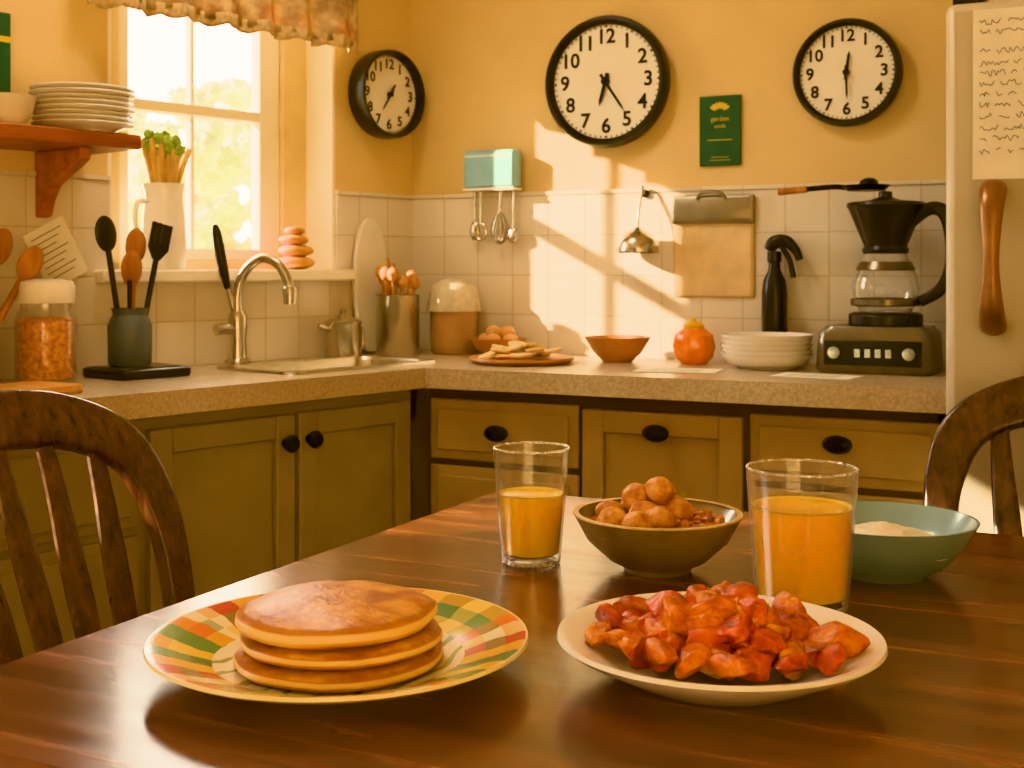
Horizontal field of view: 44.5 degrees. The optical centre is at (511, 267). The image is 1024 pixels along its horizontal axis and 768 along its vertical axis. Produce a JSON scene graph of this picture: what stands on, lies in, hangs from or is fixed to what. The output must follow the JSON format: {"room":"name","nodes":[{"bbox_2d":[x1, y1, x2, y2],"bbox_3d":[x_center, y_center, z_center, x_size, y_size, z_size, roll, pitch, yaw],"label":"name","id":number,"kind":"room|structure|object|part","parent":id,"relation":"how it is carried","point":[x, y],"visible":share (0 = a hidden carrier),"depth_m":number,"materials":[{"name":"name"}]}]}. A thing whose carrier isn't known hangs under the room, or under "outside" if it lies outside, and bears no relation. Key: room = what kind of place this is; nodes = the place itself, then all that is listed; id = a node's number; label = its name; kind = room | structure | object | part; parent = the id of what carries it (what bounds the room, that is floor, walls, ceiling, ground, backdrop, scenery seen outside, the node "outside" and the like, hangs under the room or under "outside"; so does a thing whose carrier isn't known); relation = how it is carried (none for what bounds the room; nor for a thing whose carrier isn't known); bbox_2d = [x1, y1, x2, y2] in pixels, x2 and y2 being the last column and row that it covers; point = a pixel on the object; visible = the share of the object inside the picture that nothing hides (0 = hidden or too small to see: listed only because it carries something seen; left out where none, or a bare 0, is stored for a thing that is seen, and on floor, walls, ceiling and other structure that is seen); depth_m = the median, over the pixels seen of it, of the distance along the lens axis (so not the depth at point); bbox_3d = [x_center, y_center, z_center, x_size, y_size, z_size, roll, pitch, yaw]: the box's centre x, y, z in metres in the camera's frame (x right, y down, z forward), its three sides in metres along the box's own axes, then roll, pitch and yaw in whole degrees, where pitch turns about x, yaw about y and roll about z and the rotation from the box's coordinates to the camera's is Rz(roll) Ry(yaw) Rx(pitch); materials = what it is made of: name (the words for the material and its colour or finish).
{"room":"kitchen","nodes":[
{"label":"kitchen","id":0,"kind":"room"},
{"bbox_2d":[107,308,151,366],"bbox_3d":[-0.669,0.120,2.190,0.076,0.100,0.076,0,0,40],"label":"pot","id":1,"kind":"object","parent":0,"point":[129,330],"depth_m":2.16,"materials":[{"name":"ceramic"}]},
{"bbox_2d":[0,0,412,520],"bbox_3d":[-1.757,-0.140,1.178,0.151,2.400,4.600,0,0,40],"label":"wall","id":2,"kind":"structure","parent":0,"point":[53,40],"depth_m":2.28,"materials":[{"name":"paint"}]},
{"bbox_2d":[23,215,87,280],"bbox_3d":[-0.801,-0.025,2.197,0.002,0.137,0.126,0,0,40],"label":"card","id":3,"kind":"object","parent":2,"relation":"attached to","point":[63,259],"visible":0.77,"depth_m":2.20,"materials":[{"name":"paper"}]},
{"bbox_2d":[0,122,140,217],"bbox_3d":[-0.894,-0.157,1.959,0.179,0.140,0.605,0,0,40],"label":"wall shelf","id":4,"kind":"object","parent":2,"relation":"attached to","point":[60,153],"visible":1,"depth_m":2.10,"materials":[{"name":"brown wood"}]},
{"bbox_2d":[0,12,11,92],"bbox_3d":[-0.865,-0.328,2.100,0.041,0.200,0.029,0,0,40],"label":"cookbook","id":5,"kind":"object","parent":4,"relation":"on","point":[5,18],"visible":0.54,"depth_m":2.09,"materials":[{"name":"green paper"}]},
{"bbox_2d":[0,36,11,42],"bbox_3d":[-0.853,-0.328,2.091,0.011,0.120,0.029,0,0,40],"label":"print","id":6,"kind":"object","parent":5,"relation":"attached to","point":[3,39],"depth_m":2.09},
{"bbox_2d":[0,92,36,123],"bbox_3d":[-0.814,-0.253,2.017,0.090,0.050,0.090,0,0,40],"label":"bowl","id":7,"kind":"object","parent":4,"relation":"on","point":[18,108],"visible":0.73,"depth_m":1.99,"materials":[{"name":"white ceramic"}]},
{"bbox_2d":[28,82,135,132],"bbox_3d":[-0.726,-0.265,2.115,0.173,0.075,0.173,0,0,40],"label":"plate stack","id":8,"kind":"object","parent":4,"relation":"on","point":[72,105],"visible":0.88,"depth_m":2.05,"materials":[{"name":"white ceramic"}]},
{"bbox_2d":[0,169,412,379],"bbox_3d":[-0.733,0.011,2.287,0.009,0.358,1.576,0,0,40],"label":"backsplash","id":9,"kind":"structure","parent":2,"relation":"attached to","point":[183,316],"depth_m":2.41,"materials":[{"name":"tile"}]},
{"bbox_2d":[112,5,305,269],"bbox_3d":[-0.645,-0.333,2.569,0.045,0.695,0.556,0,0,40],"label":"window","id":10,"kind":"structure","parent":2,"relation":"in","point":[292,52],"depth_m":2.68,"materials":[{"name":"white wood"}]},
{"bbox_3d":[-0.644,-0.333,2.573,0.040,0.635,0.400,0,0,40],"label":"sash","id":11,"kind":"part","parent":10,"relation":"part of","materials":[{"name":"white wood"}]},
{"bbox_2d":[108,8,334,268],"bbox_3d":[-0.620,-0.333,2.548,0.150,0.695,0.556,0,0,40],"label":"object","id":12,"kind":"object","parent":2,"relation":"attached to","point":[320,60],"visible":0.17,"depth_m":2.73,"materials":[{"name":"white paint"}]},
{"bbox_2d":[87,0,357,52],"bbox_3d":[-0.541,-0.605,2.462,0.080,0.285,0.690,0,0,40],"label":"window valance","id":13,"kind":"object","parent":2,"relation":"attached to","point":[334,23],"visible":1,"depth_m":2.52,"materials":[{"name":"fabric"}]},
{"bbox_2d":[95,269,354,282],"bbox_3d":[-0.606,0.015,2.537,0.185,0.024,0.616,0,0,40],"label":"sill","id":14,"kind":"structure","parent":2,"relation":"attached to","point":[178,275],"depth_m":2.46,"materials":[{"name":"white paint"}]},
{"bbox_2d":[133,129,191,268],"bbox_3d":[-0.671,-0.134,2.415,0.096,0.273,0.113,0,0,-1],"label":"pitcher","id":15,"kind":"object","parent":14,"relation":"on","point":[163,201],"visible":0.87,"depth_m":2.38,"materials":[{"name":"white ceramic"}]},
{"bbox_2d":[278,226,314,268],"bbox_3d":[-0.458,-0.043,2.640,0.076,0.091,0.090,0,0,40],"label":"stacked stones","id":16,"kind":"object","parent":14,"relation":"on","point":[294,251],"visible":0.92,"depth_m":2.62},
{"bbox_2d":[348,49,424,138],"bbox_3d":[-0.279,-0.388,2.799,0.051,0.198,0.198,0,0,40],"label":"wall clock","id":17,"kind":"object","parent":2,"relation":"attached to","point":[386,91],"visible":1,"depth_m":2.79,"materials":[{"name":"black plastic"}]},
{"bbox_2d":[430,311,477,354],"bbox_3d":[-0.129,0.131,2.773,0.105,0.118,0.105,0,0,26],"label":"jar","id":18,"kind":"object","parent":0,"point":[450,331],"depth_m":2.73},
{"bbox_2d":[413,0,996,520],"bbox_3d":[0.642,-0.140,2.521,2.600,2.400,0.100,0,0,26],"label":"wall","id":19,"kind":"structure","parent":0,"point":[482,65],"depth_m":2.61,"materials":[{"name":"paint"}]},
{"bbox_2d":[463,149,522,243],"bbox_3d":[-0.043,-0.156,2.773,0.126,0.208,0.046,0,0,26],"label":"utensil rack","id":20,"kind":"object","parent":19,"relation":"attached to","point":[485,170],"visible":1,"depth_m":2.75,"materials":[{"name":"teal metal"}]},
{"bbox_2d":[545,15,670,147],"bbox_3d":[0.202,-0.397,2.663,0.280,0.280,0.036,0,0,26],"label":"wall clock","id":21,"kind":"object","parent":19,"relation":"attached to","point":[608,79],"visible":1,"depth_m":2.66,"materials":[{"name":"black plastic"}]},
{"bbox_2d":[413,179,945,367],"bbox_3d":[0.326,0.011,2.618,1.239,0.358,0.009,0,0,26],"label":"backsplash","id":22,"kind":"structure","parent":19,"relation":"attached to","point":[563,281],"depth_m":2.65,"materials":[{"name":"tile"}]},
{"bbox_2d":[616,185,659,252],"bbox_3d":[0.262,-0.102,2.597,0.090,0.143,0.091,0,0,26],"label":"ladle","id":23,"kind":"object","parent":22,"relation":"hanging from","point":[637,240],"visible":1,"depth_m":2.57,"materials":[{"name":"metal"}]},
{"bbox_2d":[671,191,754,297],"bbox_3d":[0.409,-0.049,2.559,0.176,0.218,0.024,0,0,26],"label":"clipboard","id":24,"kind":"object","parent":22,"relation":"attached to","point":[713,235],"visible":1,"depth_m":2.56,"materials":[{"name":"paper"}]},
{"bbox_2d":[700,94,740,165],"bbox_3d":[0.427,-0.282,2.567,0.088,0.144,0.008,0,0,26],"label":"wall sign","id":25,"kind":"object","parent":19,"relation":"attached to","point":[720,116],"visible":1,"depth_m":2.56,"materials":[{"name":"green paper"}]},
{"bbox_2d":[708,102,731,160],"bbox_3d":[0.426,-0.281,2.564,0.052,0.121,0.002,0,0,26],"label":"print","id":26,"kind":"object","parent":25,"relation":"attached to","point":[719,113],"depth_m":2.56},
{"bbox_2d":[792,18,902,126],"bbox_3d":[0.654,-0.381,2.441,0.210,0.210,0.031,0,0,26],"label":"wall clock","id":27,"kind":"object","parent":19,"relation":"attached to","point":[847,72],"visible":1,"depth_m":2.44,"materials":[{"name":"black plastic"}]},
{"bbox_3d":[-0.803,1.090,0.626,3.800,0.060,4.820,0,0,26],"label":"floor","id":28,"kind":"structure","parent":0,"visible":0},
{"bbox_2d":[0,389,194,664],"bbox_3d":[-0.372,0.601,1.311,0.550,0.920,0.460,0,0,26],"label":"dining chair","id":29,"kind":"object","parent":28,"relation":"on","point":[44,422],"visible":0.73,"depth_m":1.48,"materials":[{"name":"brown wood"}]},
{"bbox_2d":[0,390,410,656],"bbox_3d":[-0.825,0.644,1.872,0.378,0.832,1.660,0,0,40],"label":"base cabinet","id":30,"kind":"object","parent":28,"relation":"on","point":[258,490],"visible":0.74,"depth_m":2.09,"materials":[{"name":"green paint"}]},
{"bbox_2d":[0,350,945,419],"bbox_3d":[-0.275,0.209,1.821,1.308,0.038,2.284,0,0,40],"label":"countertop","id":31,"kind":"structure","parent":30,"relation":"on","point":[207,387],"depth_m":2.15,"materials":[{"name":"stone"}]},
{"bbox_2d":[0,228,43,324],"bbox_3d":[-0.848,0.056,1.999,0.100,0.267,0.209,0,0,40],"label":"wooden spoons","id":32,"kind":"object","parent":31,"relation":"on","point":[30,263],"visible":1,"depth_m":2.04,"materials":[{"name":"wood"}]},
{"bbox_2d":[0,381,83,393],"bbox_3d":[-0.767,0.183,1.831,0.124,0.012,0.264,0,0,31],"label":"chopping board","id":33,"kind":"object","parent":31,"relation":"on","point":[59,387],"visible":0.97,"depth_m":1.89,"materials":[{"name":"brown wood"}]},
{"bbox_2d":[14,278,76,382],"bbox_3d":[-0.771,0.103,2.068,0.098,0.172,0.098,0,0,40],"label":"jar","id":34,"kind":"object","parent":31,"relation":"on","point":[45,345],"visible":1,"depth_m":2.03,"materials":[{"name":"clear glass"}]},
{"bbox_3d":[-0.771,0.037,2.068,0.092,0.040,0.092,0,0,40],"label":"lid","id":35,"kind":"part","parent":34,"relation":"part of","materials":[{"name":"white ceramic"}]},
{"bbox_2d":[83,362,190,380],"bbox_3d":[-0.657,0.180,2.190,0.128,0.018,0.140,0,0,40],"label":"tray","id":36,"kind":"object","parent":31,"relation":"on","point":[154,370],"visible":0.9,"depth_m":2.15,"materials":[{"name":"black plastic"}]},
{"bbox_2d":[95,215,172,366],"bbox_3d":[-0.666,0.040,2.201,0.076,0.261,0.140,0,0,17],"label":"utensil crock","id":37,"kind":"object","parent":36,"relation":"on","point":[129,329],"visible":1,"depth_m":2.17,"materials":[{"name":"ceramic"}]},
{"bbox_2d":[212,224,296,364],"bbox_3d":[-0.500,0.052,2.443,0.167,0.276,0.073,0,0,0],"label":"kitchen faucet","id":38,"kind":"object","parent":31,"relation":"on","point":[236,327],"visible":0.98,"depth_m":2.44,"materials":[{"name":"metal"}]},
{"bbox_3d":[-0.567,-0.022,2.436,0.021,0.128,0.039,0,0,40],"label":"lever handle","id":39,"kind":"part","parent":38,"relation":"part of","materials":[{"name":"black plastic"}]},
{"bbox_3d":[-0.550,0.062,2.449,0.025,0.058,0.011,0,0,-38],"label":"lever stem","id":40,"kind":"part","parent":38,"relation":"part of","materials":[{"name":"metal"}]},
{"bbox_2d":[217,355,435,419],"bbox_3d":[-0.354,0.250,2.437,0.228,0.130,0.398,0,0,40],"label":"sink","id":41,"kind":"object","parent":31,"relation":"in","point":[318,365],"visible":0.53,"depth_m":2.49,"materials":[{"name":"metal"}]},
{"bbox_2d":[317,309,363,357],"bbox_3d":[-0.361,0.138,2.643,0.102,0.104,0.087,0,0,-10],"label":"pot","id":42,"kind":"object","parent":31,"relation":"on","point":[343,332],"visible":0.96,"depth_m":2.62,"materials":[{"name":"metal"}]},
{"bbox_2d":[352,218,388,351],"bbox_3d":[-0.313,0.038,2.773,0.022,0.297,0.104,0,0,40],"label":"cutting board","id":43,"kind":"object","parent":31,"relation":"on","point":[369,252],"visible":0.65,"depth_m":2.76,"materials":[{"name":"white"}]},
{"bbox_2d":[375,258,419,355],"bbox_3d":[-0.250,0.084,2.740,0.100,0.210,0.097,0,0,26],"label":"utensil canister","id":44,"kind":"object","parent":31,"relation":"on","point":[397,315],"visible":1,"depth_m":2.70,"materials":[{"name":"metal"}]},
{"bbox_2d":[426,278,480,354],"bbox_3d":[-0.130,0.105,2.771,0.124,0.168,0.124,0,0,26],"label":"ceramic crock","id":45,"kind":"object","parent":31,"relation":"on","point":[453,305],"visible":1,"depth_m":2.73,"materials":[{"name":"ceramic"}]},
{"bbox_2d":[469,326,525,353],"bbox_3d":[-0.030,0.157,2.699,0.124,0.065,0.124,0,0,26],"label":"egg bowl","id":46,"kind":"object","parent":31,"relation":"on","point":[483,342],"visible":0.8,"depth_m":2.67,"materials":[{"name":"orange food"}]},
{"bbox_2d":[468,340,573,365],"bbox_3d":[0.019,0.168,2.502,0.212,0.043,0.212,0,0,26],"label":"plate","id":47,"kind":"object","parent":31,"relation":"on","point":[499,355],"visible":1,"depth_m":2.47,"materials":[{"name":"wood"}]},
{"bbox_2d":[585,335,650,361],"bbox_3d":[0.214,0.165,2.538,0.134,0.050,0.134,0,0,26],"label":"wooden bowl","id":48,"kind":"object","parent":31,"relation":"on","point":[609,348],"visible":1,"depth_m":2.50,"materials":[{"name":"brown wood"}]},
{"bbox_2d":[633,367,722,373],"bbox_3d":[0.307,0.189,2.308,0.150,0.001,0.100,0,0,18],"label":"paper sheet","id":49,"kind":"object","parent":31,"relation":"on","point":[644,369],"visible":1,"depth_m":2.30,"materials":[{"name":"white paper"}]},
{"bbox_2d":[672,318,714,364],"bbox_3d":[0.359,0.144,2.472,0.084,0.091,0.084,0,0,-41],"label":"jar","id":50,"kind":"object","parent":31,"relation":"on","point":[693,344],"visible":1,"depth_m":2.44,"materials":[{"name":"ceramic"}]},
{"bbox_3d":[0.359,0.109,2.472,0.044,0.021,0.044,0,0,26],"label":"lid","id":51,"kind":"part","parent":50,"relation":"part of","materials":[{"name":"ceramic"}]},
{"bbox_2d":[720,332,813,369],"bbox_3d":[0.482,0.157,2.369,0.175,0.064,0.174,0,0,26],"label":"bowls","id":52,"kind":"object","parent":31,"relation":"on","point":[744,350],"visible":1,"depth_m":2.30,"materials":[{"name":"white ceramic"}]},
{"bbox_2d":[762,234,802,331],"bbox_3d":[0.536,0.061,2.478,0.081,0.257,0.050,0,0,26],"label":"spray bottle","id":53,"kind":"object","parent":31,"relation":"on","point":[774,289],"visible":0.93,"depth_m":2.47,"materials":[{"name":"black plastic"}]},
{"bbox_2d":[770,372,861,379],"bbox_3d":[0.531,0.189,2.185,0.140,0.001,0.090,0,0,32],"label":"paper sheet","id":54,"kind":"object","parent":31,"relation":"on","point":[786,374],"visible":1,"depth_m":2.17,"materials":[{"name":"white paper"}]},
{"bbox_2d":[816,191,945,375],"bbox_3d":[0.689,0.024,2.283,0.243,0.332,0.175,0,0,26],"label":"coffee maker","id":55,"kind":"object","parent":31,"relation":"on","point":[882,342],"visible":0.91,"depth_m":2.25,"materials":[{"name":"metal"}]},
{"bbox_2d":[778,177,889,194],"bbox_3d":[0.606,-0.154,2.360,0.210,0.029,0.088,0,0,26],"label":"skillet","id":56,"kind":"object","parent":55,"relation":"on","point":[868,184],"visible":1,"depth_m":2.35,"materials":[{"name":"black metal"}]},
{"bbox_3d":[0.675,0.128,2.294,0.170,0.093,0.160,0,0,26],"label":"black panel","id":57,"kind":"part","parent":55,"relation":"part of","materials":[{"name":"plastic"}]},
{"bbox_3d":[0.688,0.026,2.303,0.122,0.109,0.122,0,0,26],"label":"carafe glass","id":58,"kind":"part","parent":55,"relation":"part of","materials":[{"name":"clear glass"}]},
{"bbox_3d":[0.758,-0.025,2.257,0.096,0.190,0.020,0,0,26],"label":"handle","id":59,"kind":"part","parent":55,"relation":"part of","materials":[{"name":"black plastic"}]},
{"bbox_2d":[0,492,1023,767],"bbox_3d":[0.279,0.685,1.049,1.160,0.750,1.000,0,0,26],"label":"dining table","id":60,"kind":"object","parent":28,"relation":"on","point":[948,690],"visible":0.53,"depth_m":0.89,"materials":[{"name":"brown wood"}]},
{"bbox_2d":[143,587,528,704],"bbox_3d":[-0.133,0.296,0.965,0.292,0.028,0.292,0,0,26],"label":"plate","id":61,"kind":"object","parent":60,"relation":"on","point":[194,650],"visible":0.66,"depth_m":0.95,"materials":[{"name":"ceramic"}]},
{"bbox_2d":[233,580,442,692],"bbox_3d":[-0.133,0.278,0.965,0.161,0.050,0.167,0,0,26],"label":"pancake stack","id":62,"kind":"object","parent":61,"relation":"on","point":[352,635],"visible":1,"depth_m":0.91,"materials":[{"name":"brown food"}]},
{"bbox_2d":[493,441,569,568],"bbox_3d":[0.020,0.249,1.313,0.081,0.122,0.081,0,0,26],"label":"orange juice glass","id":63,"kind":"object","parent":60,"relation":"on","point":[531,516],"visible":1,"depth_m":1.29,"materials":[{"name":"glass"}]},
{"bbox_2d":[573,476,742,577],"bbox_3d":[0.149,0.262,1.283,0.173,0.095,0.173,0,0,9],"label":"bowl","id":64,"kind":"object","parent":60,"relation":"on","point":[652,531],"visible":1,"depth_m":1.24,"materials":[{"name":"brown ceramic"}]},
{"bbox_2d":[557,591,887,706],"bbox_3d":[0.156,0.293,0.945,0.245,0.034,0.245,0,0,26],"label":"dinner plate","id":65,"kind":"object","parent":60,"relation":"on","point":[701,688],"visible":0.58,"depth_m":0.90,"materials":[{"name":"white ceramic"}]},
{"bbox_2d":[584,580,870,682],"bbox_3d":[0.157,0.271,0.940,0.207,0.058,0.179,0,0,26],"label":"bacon","id":66,"kind":"object","parent":65,"relation":"on","point":[723,630],"visible":1,"depth_m":0.92,"materials":[{"name":"red food"}]},
{"bbox_2d":[746,458,858,612],"bbox_3d":[0.265,0.246,1.143,0.101,0.128,0.101,0,0,26],"label":"orange juice glass","id":67,"kind":"object","parent":60,"relation":"on","point":[802,544],"visible":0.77,"depth_m":1.11,"materials":[{"name":"glass"}]},
{"bbox_2d":[843,500,980,583],"bbox_3d":[0.376,0.281,1.266,0.186,0.057,0.186,0,0,26],"label":"bowl","id":68,"kind":"object","parent":60,"relation":"on","point":[895,542],"visible":0.83,"depth_m":1.21,"materials":[{"name":"green ceramic"}]},
{"bbox_2d":[428,388,945,514],"bbox_3d":[0.334,0.644,2.366,0.985,0.832,0.432,0,0,26],"label":"base cabinet","id":69,"kind":"object","parent":28,"relation":"on","point":[704,449],"visible":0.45,"depth_m":2.19,"materials":[{"name":"paint"}]},
{"bbox_2d":[923,376,1023,535],"bbox_3d":[0.702,0.601,1.485,0.460,0.920,0.550,0,0,26],"label":"dining chair","id":70,"kind":"object","parent":28,"relation":"on","point":[996,410],"visible":0.48,"depth_m":1.74,"materials":[{"name":"brown wood"}]},
{"bbox_2d":[946,0,1023,535],"bbox_3d":[1.020,0.326,1.933,0.610,1.468,0.587,0,0,26],"label":"refrigerator","id":71,"kind":"object","parent":28,"relation":"on","point":[985,217],"visible":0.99,"depth_m":1.85,"materials":[{"name":"metal"}]},
{"bbox_3d":[0.696,-0.015,1.808,0.038,0.227,0.075,0,0,26],"label":"handle","id":72,"kind":"part","parent":71,"relation":"part of","materials":[{"name":"brown wood"}]},
{"bbox_2d":[972,6,1023,179],"bbox_3d":[0.755,-0.255,1.803,0.170,0.250,0.009,0,0,26],"label":"handwritten note","id":73,"kind":"object","parent":71,"relation":"attached to","point":[998,33],"visible":1,"depth_m":1.83,"materials":[{"name":"paper"}]},
{"label":"outside","id":74,"kind":"structure","parent":0,"visible":0},
{"bbox_3d":[-5.841,1.620,14.069,60.000,0.120,75.000,0,0,26],"label":"lawn","id":75,"kind":"structure","parent":74,"visible":0},
{"bbox_2d":[133,112,164,134],"bbox_3d":[-9.122,-1.126,27.276,5.069,5.299,3.797,0,0,26],"label":"tree","id":76,"kind":"object","parent":75,"relation":"on","point":[154,125],"visible":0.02,"depth_m":27.88,"materials":[{"name":"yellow plant"}]},
{"bbox_2d":[128,85,246,230],"bbox_3d":[-5.350,-0.602,18.282,2.903,4.246,2.774,0,0,-8],"label":"tree","id":77,"kind":"object","parent":75,"relation":"on","point":[215,166],"visible":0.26,"depth_m":18.14,"materials":[{"name":"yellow plant"}]},
{"bbox_2d":[128,134,250,248],"bbox_3d":[-5.755,-0.473,23.050,3.774,3.992,3.093,0,0,26],"label":"tree","id":78,"kind":"object","parent":75,"relation":"on","point":[226,211],"visible":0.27,"depth_m":22.55,"materials":[{"name":"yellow plant"}]},
{"bbox_2d":[172,77,250,223],"bbox_3d":[-5.121,-1.949,28.969,5.088,6.943,4.323,0,0,8],"label":"tree","id":79,"kind":"object","parent":75,"relation":"on","point":[233,93],"visible":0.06,"depth_m":27.69,"materials":[{"name":"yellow plant"}]}
]}

